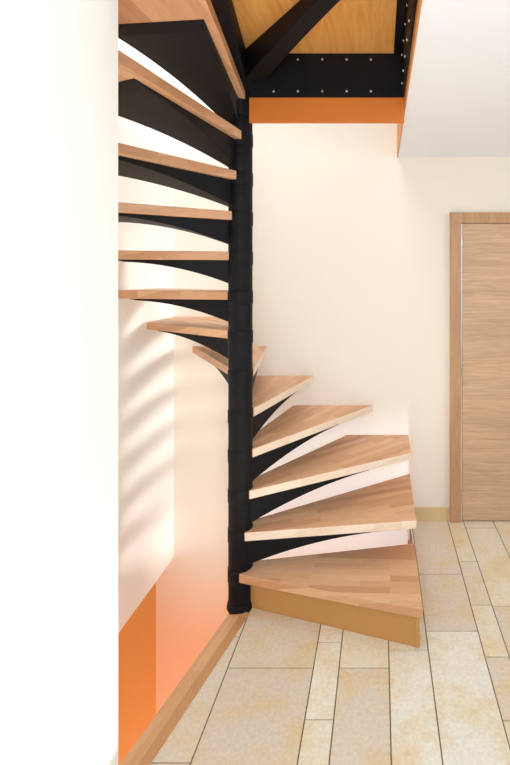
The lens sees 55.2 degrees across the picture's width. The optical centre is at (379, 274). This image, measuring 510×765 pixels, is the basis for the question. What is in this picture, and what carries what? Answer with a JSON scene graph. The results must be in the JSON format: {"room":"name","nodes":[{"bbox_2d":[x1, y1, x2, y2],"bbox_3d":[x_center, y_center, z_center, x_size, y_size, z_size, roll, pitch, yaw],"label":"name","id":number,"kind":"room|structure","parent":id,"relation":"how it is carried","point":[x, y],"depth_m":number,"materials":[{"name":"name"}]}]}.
{"room":"stairwell","nodes":[
{"label":"stairwell","id":0,"kind":"room"},
{"bbox_2d":[0,0,117,764],"bbox_3d":[-1.869,0.065,-0.600,2.262,3.650,3.800,0,0,0],"label":"wall","id":1,"kind":"structure","parent":0,"point":[59,58],"depth_m":1.06,"materials":[{"name":"white paint"}]},
{"bbox_2d":[118,582,155,764],"bbox_3d":[-1.300,3.140,2.093,3.400,2.500,1.986,0,0,0],"label":"wall","id":2,"kind":"structure","parent":0,"point":[137,637],"depth_m":2.84,"materials":[{"name":"orange paint"}]},
{"bbox_2d":[118,38,173,632],"bbox_3d":[-2.190,0.065,2.193,1.620,3.650,1.786,0,0,0],"label":"wall","id":3,"kind":"structure","parent":0,"point":[145,356],"depth_m":2.68,"materials":[{"name":"white paint"}]},
{"bbox_2d":[150,520,509,764],"bbox_3d":[1.470,1.765,0.293,5.060,0.250,5.586,0,0,0],"label":"floor","id":4,"kind":"structure","parent":0,"point":[285,690],"depth_m":1.83,"materials":[{"name":"tile"}]},
{"bbox_2d":[118,0,422,647],"bbox_3d":[-0.587,0.284,2.135,1.546,2.748,1.821,0,0,0],"label":"spiral staircase","id":5,"kind":"structure","parent":4,"relation":"on","point":[251,62],"depth_m":2.18,"materials":[{"name":"brown wood"}]},
{"bbox_2d":[156,78,509,713],"bbox_3d":[0.500,1.315,3.186,7.000,6.150,0.200,0,0,0],"label":"wall","id":6,"kind":"structure","parent":0,"point":[351,237],"depth_m":3.09,"materials":[{"name":"beige paint"}]},
{"bbox_2d":[120,612,249,764],"bbox_3d":[-0.781,1.764,1.779,0.115,0.253,0.950,0,0,11],"label":"trim","id":7,"kind":"structure","parent":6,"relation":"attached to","point":[148,745],"depth_m":1.79,"materials":[{"name":"brown wood"}]},
{"bbox_2d":[397,0,421,157],"bbox_3d":[0.118,-0.938,2.153,0.006,0.304,1.866,0,0,0],"label":"trim","id":8,"kind":"structure","parent":6,"relation":"attached to","point":[419,2],"depth_m":1.74,"materials":[{"name":"brown wood"}]},
{"bbox_2d":[415,507,449,520],"bbox_3d":[0.333,1.597,3.079,0.266,0.087,0.014,0,0,0],"label":"baseboard","id":9,"kind":"structure","parent":6,"relation":"attached to","point":[422,513],"depth_m":3.07,"materials":[{"name":"beige wood"}]},
{"bbox_2d":[450,212,509,522],"bbox_3d":[0.966,0.613,3.065,1.000,2.055,0.082,0,0,0],"label":"door","id":10,"kind":"structure","parent":6,"relation":"in","point":[479,253],"depth_m":3.06,"materials":[{"name":"brown wood"}]},
{"bbox_2d":[398,0,509,156],"bbox_3d":[1.631,-0.930,0.293,4.738,0.280,5.586,0,0,0],"label":"ceiling","id":11,"kind":"structure","parent":0,"point":[458,103],"depth_m":1.89,"materials":[{"name":"white paint"}]}
]}

